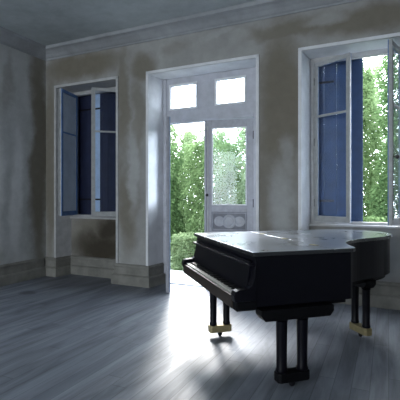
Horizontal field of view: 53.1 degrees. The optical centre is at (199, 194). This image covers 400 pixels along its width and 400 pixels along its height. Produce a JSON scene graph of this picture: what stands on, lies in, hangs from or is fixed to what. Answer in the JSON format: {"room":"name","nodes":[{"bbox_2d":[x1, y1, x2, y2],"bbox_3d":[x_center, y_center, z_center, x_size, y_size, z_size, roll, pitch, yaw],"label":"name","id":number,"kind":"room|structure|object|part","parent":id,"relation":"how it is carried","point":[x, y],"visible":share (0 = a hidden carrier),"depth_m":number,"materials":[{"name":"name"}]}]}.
{"room":"music room","nodes":[
{"label":"music room","id":0,"kind":"room"},
{"bbox_2d":[0,43,45,265],"bbox_3d":[-5.275,-0.615,2.052,0.301,4.070,11.300,0,0,25],"label":"wall","id":1,"kind":"structure","parent":0,"point":[22,75],"depth_m":6.64,"materials":[{"name":"paint"}]},
{"bbox_2d":[0,257,45,286],"bbox_3d":[-5.061,1.258,2.078,0.086,0.325,10.930,0,0,25],"label":"baseboard","id":2,"kind":"structure","parent":1,"relation":"attached to","point":[16,272],"depth_m":6.57,"materials":[{"name":"paint"}]},
{"bbox_2d":[0,0,361,60],"bbox_3d":[-2.356,-2.467,0.846,6.020,0.185,11.005,0,0,25],"label":"trim","id":3,"kind":"structure","parent":1,"relation":"attached to","point":[257,10],"depth_m":5.91,"materials":[{"name":"paint"}]},
{"bbox_2d":[0,0,256,45],"bbox_3d":[-2.301,-2.610,0.962,6.610,0.120,11.860,0,0,25],"label":"ceiling","id":4,"kind":"structure","parent":0,"point":[44,22],"depth_m":5.65,"materials":[{"name":"paint"}]},
{"bbox_2d":[0,274,399,399],"bbox_3d":[-2.301,1.480,0.962,6.610,0.120,11.860,0,0,25],"label":"floor","id":5,"kind":"structure","parent":0,"point":[71,336],"depth_m":3.65,"materials":[{"name":"grey wood"}]},
{"bbox_2d":[182,229,392,385],"bbox_3d":[1.065,0.912,3.836,2.179,1.015,1.540,0,0,-17],"label":"grand piano","id":6,"kind":"object","parent":5,"relation":"on","point":[283,276],"visible":1,"depth_m":3.08,"materials":[{"name":"black paint"}]},
{"bbox_3d":[-0.106,0.620,4.236,0.169,0.275,0.073,0,0,-17],"label":"key arm","id":7,"kind":"part","parent":6,"relation":"part of","materials":[{"name":"black paint"}]},
{"bbox_3d":[0.133,1.099,4.009,0.080,0.411,0.080,0,0,-17],"label":"leg","id":8,"kind":"part","parent":6,"relation":"part of","materials":[{"name":"black paint"}]},
{"bbox_3d":[0.159,0.506,3.566,0.052,0.017,1.485,0,0,-17],"label":"moulding","id":9,"kind":"part","parent":6,"relation":"part of","materials":[{"name":"black paint"}]},
{"bbox_3d":[0.267,1.099,4.050,0.080,0.411,0.080,0,0,-17],"label":"leg","id":10,"kind":"part","parent":6,"relation":"part of","materials":[{"name":"black paint"}]},
{"bbox_3d":[0.310,0.620,2.862,0.169,0.275,0.073,0,0,-17],"label":"key arm","id":11,"kind":"part","parent":6,"relation":"part of","materials":[{"name":"black paint"}]},
{"bbox_3d":[0.468,0.423,3.660,0.654,0.030,1.532,0,0,-17],"label":"lid","id":12,"kind":"part","parent":6,"relation":"part of","materials":[{"name":"black wood"}]},
{"bbox_3d":[0.601,1.099,2.947,0.094,0.411,0.094,0,0,-17],"label":"leg","id":13,"kind":"part","parent":6,"relation":"part of","materials":[{"name":"black paint"}]},
{"bbox_3d":[0.765,1.099,2.997,0.094,0.411,0.094,0,0,-17],"label":"leg","id":14,"kind":"part","parent":6,"relation":"part of","materials":[{"name":"black paint"}]},
{"bbox_3d":[1.446,0.423,3.956,1.382,0.030,1.532,0,0,-17],"label":"lid","id":15,"kind":"part","parent":6,"relation":"part of","materials":[{"name":"black wood"}]},
{"bbox_3d":[1.134,0.824,3.858,1.874,0.048,1.347,0,0,-17],"label":"frame","id":16,"kind":"part","parent":6,"relation":"part of","materials":[{"name":"black wood"}]},
{"bbox_3d":[1.584,1.099,4.088,0.085,0.411,0.085,0,0,-17],"label":"leg","id":17,"kind":"part","parent":6,"relation":"part of","materials":[{"name":"black paint"}]},
{"bbox_3d":[1.632,1.099,3.930,0.085,0.411,0.085,0,0,-17],"label":"leg","id":18,"kind":"part","parent":6,"relation":"part of","materials":[{"name":"black paint"}]},
{"bbox_2d":[46,0,399,282],"bbox_3d":[0.104,-0.615,6.074,6.610,4.070,0.560,0,0,25],"label":"wall","id":19,"kind":"structure","parent":0,"point":[277,41],"depth_m":5.62,"materials":[{"name":"paint"}]},
{"bbox_2d":[54,76,118,262],"bbox_3d":[-1.847,-0.407,6.895,1.367,3.005,0.416,0,0,25],"label":"trim","id":20,"kind":"structure","parent":19,"relation":"attached to","point":[62,224],"depth_m":6.99,"materials":[{"name":"paint"}]},
{"bbox_2d":[59,87,115,219],"bbox_3d":[-1.837,-0.724,6.914,1.236,2.288,0.772,0,0,25],"label":"window","id":21,"kind":"structure","parent":19,"relation":"in","point":[87,119],"depth_m":7.14,"materials":[{"name":"paint"}]},
{"bbox_3d":[-2.305,-0.724,7.013,0.054,2.157,0.558,0,0,11],"label":"sash","id":22,"kind":"part","parent":21,"relation":"part of","materials":[{"name":"paint"}]},
{"bbox_3d":[-2.299,-0.734,7.018,0.004,2.037,0.454,0,0,11],"label":"pane","id":23,"kind":"part","parent":21,"relation":"part of","materials":[{"name":"clear glass"}]},
{"bbox_2d":[78,95,90,214],"bbox_3d":[-2.085,-0.740,7.368,0.362,2.240,0.053,0,0,25],"label":"shutter","id":24,"kind":"object","parent":21,"relation":"attached to","point":[84,102],"depth_m":7.37,"materials":[{"name":"blue paint"}]},
{"bbox_3d":[-1.740,0.405,7.121,1.236,0.030,0.315,0,0,25],"label":"sill","id":25,"kind":"part","parent":21,"relation":"part of","materials":[{"name":"paint"}]},
{"bbox_2d":[95,94,99,211],"bbox_3d":[-1.855,-0.740,7.260,0.140,2.240,0.053,0,0,25],"label":"shutter","id":26,"kind":"object","parent":21,"relation":"attached to","point":[97,96],"depth_m":7.24,"materials":[{"name":"blue paint"}]},
{"bbox_3d":[-1.549,-0.724,6.766,0.558,2.157,0.054,0,0,-15],"label":"sash","id":27,"kind":"part","parent":21,"relation":"part of","materials":[{"name":"paint"}]},
{"bbox_2d":[100,92,115,211],"bbox_3d":[-1.478,-0.740,7.082,0.690,2.240,0.053,0,0,25],"label":"shutter","id":28,"kind":"object","parent":21,"relation":"attached to","point":[107,100],"depth_m":7.13,"materials":[{"name":"blue paint"}]},
{"bbox_2d":[146,54,258,265],"bbox_3d":[0.068,-0.407,5.994,1.808,3.005,0.416,0,0,25],"label":"trim","id":29,"kind":"structure","parent":19,"relation":"attached to","point":[154,79],"depth_m":6.22,"materials":[{"name":"paint"}]},
{"bbox_2d":[163,67,255,292],"bbox_3d":[0.055,-0.224,5.968,1.624,3.288,0.894,0,0,25],"label":"door","id":30,"kind":"structure","parent":19,"relation":"in","point":[242,114],"depth_m":6.02,"materials":[{"name":"grey paint"}]},
{"bbox_2d":[169,81,197,110],"bbox_3d":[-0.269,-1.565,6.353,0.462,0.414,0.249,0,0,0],"label":"window pane","id":31,"kind":"object","parent":30,"relation":"attached to","point":[181,83],"depth_m":6.36,"materials":[{"name":"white glass"}]},
{"bbox_3d":[0.118,0.140,6.043,0.016,2.360,0.014,0,0,17],"label":"cremone rod","id":32,"kind":"part","parent":30,"relation":"part of","materials":[{"name":"paint"}]},
{"bbox_3d":[0.435,0.395,5.962,0.518,0.264,0.018,0,0,17],"label":"panel moulding","id":33,"kind":"part","parent":30,"relation":"part of","materials":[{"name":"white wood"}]},
{"bbox_2d":[214,75,245,105],"bbox_3d":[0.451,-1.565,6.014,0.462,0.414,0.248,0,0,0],"label":"window pane","id":34,"kind":"object","parent":30,"relation":"attached to","point":[225,77],"depth_m":6.02,"materials":[{"name":"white glass"}]},
{"bbox_3d":[0.440,0.395,5.978,0.534,0.280,0.016,0,0,17],"label":"carved panel","id":35,"kind":"part","parent":30,"relation":"part of","materials":[{"name":"paint"}]},
{"bbox_2d":[44,255,399,309],"bbox_3d":[0.043,1.258,5.943,6.010,0.325,0.421,0,0,25],"label":"baseboard","id":36,"kind":"structure","parent":19,"relation":"attached to","point":[386,295],"depth_m":6.33,"materials":[{"name":"paint"}]},
{"bbox_2d":[298,32,399,229],"bbox_3d":[1.982,-0.407,5.093,1.367,3.005,0.416,0,0,25],"label":"trim","id":37,"kind":"structure","parent":19,"relation":"attached to","point":[305,54],"depth_m":5.21,"materials":[{"name":"paint"}]},
{"bbox_2d":[308,39,399,228],"bbox_3d":[2.247,-0.724,4.989,1.804,2.288,0.778,0,0,25],"label":"window","id":38,"kind":"structure","parent":19,"relation":"in","point":[336,81],"depth_m":5.43,"materials":[{"name":"paint"}]},
{"bbox_3d":[1.741,-0.724,5.272,0.054,2.157,0.558,0,0,-36],"label":"sash","id":39,"kind":"part","parent":38,"relation":"part of","materials":[{"name":"paint"}]},
{"bbox_2d":[319,58,362,221],"bbox_3d":[1.881,-0.740,5.501,0.668,2.240,0.053,0,0,25],"label":"shutter","id":40,"kind":"object","parent":38,"relation":"attached to","point":[332,77],"depth_m":5.47,"materials":[{"name":"blue paint"}]},
{"bbox_3d":[2.088,0.405,5.320,1.236,0.030,0.315,0,0,25],"label":"sill","id":41,"kind":"part","parent":38,"relation":"part of","materials":[{"name":"paint"}]},
{"bbox_3d":[2.363,-0.724,4.818,0.054,2.157,0.558,0,0,40],"label":"sash","id":42,"kind":"part","parent":38,"relation":"part of","materials":[{"name":"paint"}]},
{"label":"outside","id":43,"kind":"structure","parent":0,"visible":0},
{"bbox_3d":[6.484,1.695,17.295,40.000,0.250,25.700,0,0,25],"label":"ground","id":44,"kind":"structure","parent":43,"visible":0},
{"bbox_2d":[170,125,179,222],"bbox_3d":[-1.984,-0.728,16.286,3.106,4.661,3.052,0,0,-42],"label":"tree","id":45,"kind":"object","parent":44,"relation":"on","point":[175,134],"visible":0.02,"depth_m":16.18,"materials":[{"name":"green plant"}]},
{"bbox_2d":[170,144,187,250],"bbox_3d":[-1.242,0.084,11.535,2.186,3.053,2.180,0,0,21],"label":"leafy shrub","id":46,"kind":"object","parent":44,"relation":"on","point":[176,218],"visible":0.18,"depth_m":11.24,"materials":[{"name":"green plant"}]},
{"bbox_2d":[170,270,193,280],"bbox_3d":[0.859,1.495,6.503,13.010,0.130,0.861,0,0,25],"label":"terrace","id":47,"kind":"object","parent":44,"relation":"on","point":[181,275],"depth_m":7.11,"materials":[{"name":"stone"}]},
{"bbox_2d":[170,232,202,270],"bbox_3d":[-0.081,1.169,8.121,1.111,0.835,1.101,0,0,-5],"label":"leafy bush","id":48,"kind":"object","parent":44,"relation":"on","point":[182,241],"visible":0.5,"depth_m":7.82,"materials":[{"name":"green plant"}]},
{"bbox_2d":[170,128,233,233],"bbox_3d":[0.188,-0.426,15.237,3.018,4.053,3.077,0,0,10],"label":"tree","id":49,"kind":"object","parent":44,"relation":"on","point":[189,137],"visible":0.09,"depth_m":14.72,"materials":[{"name":"green plant"}]},
{"bbox_2d":[176,140,245,251],"bbox_3d":[0.310,0.073,10.930,2.184,3.072,2.148,0,0,31],"label":"tree","id":50,"kind":"object","parent":44,"relation":"on","point":[191,210],"visible":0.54,"depth_m":10.58,"materials":[{"name":"green plant"}]},
{"bbox_2d":[227,128,245,196],"bbox_3d":[2.362,-0.522,14.274,3.127,4.270,3.122,0,0,-25],"label":"tree","id":51,"kind":"object","parent":44,"relation":"on","point":[241,139],"visible":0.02,"depth_m":14.13,"materials":[{"name":"green plant"}]},
{"bbox_2d":[232,160,245,203],"bbox_3d":[1.750,0.239,10.078,2.144,2.762,2.140,0,0,-9],"label":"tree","id":52,"kind":"object","parent":44,"relation":"on","point":[242,187],"visible":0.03,"depth_m":10.18,"materials":[{"name":"green plant"}]},
{"bbox_2d":[363,216,384,221],"bbox_3d":[2.773,0.972,6.962,1.130,1.226,1.130,0,0,-17],"label":"leafy bush","id":53,"kind":"object","parent":44,"relation":"on","point":[368,218],"visible":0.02,"depth_m":6.80,"materials":[{"name":"green plant"}]},
{"bbox_2d":[363,67,385,216],"bbox_3d":[4.109,-0.881,10.847,2.036,4.928,2.081,0,0,-38],"label":"tree","id":54,"kind":"object","parent":44,"relation":"on","point":[369,107],"visible":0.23,"depth_m":10.40,"materials":[{"name":"green plant"}]},
{"bbox_2d":[363,59,395,217],"bbox_3d":[4.897,-1.325,12.961,3.137,5.861,3.133,0,0,-24],"label":"tree","id":55,"kind":"object","parent":44,"relation":"on","point":[376,68],"visible":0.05,"depth_m":12.53,"materials":[{"name":"green plant"}]},
{"bbox_2d":[366,54,398,221],"bbox_3d":[4.710,-0.979,8.797,1.964,5.138,2.002,0,0,21],"label":"tree","id":56,"kind":"object","parent":44,"relation":"on","point":[383,100],"visible":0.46,"depth_m":8.85,"materials":[{"name":"green plant"}]}
]}

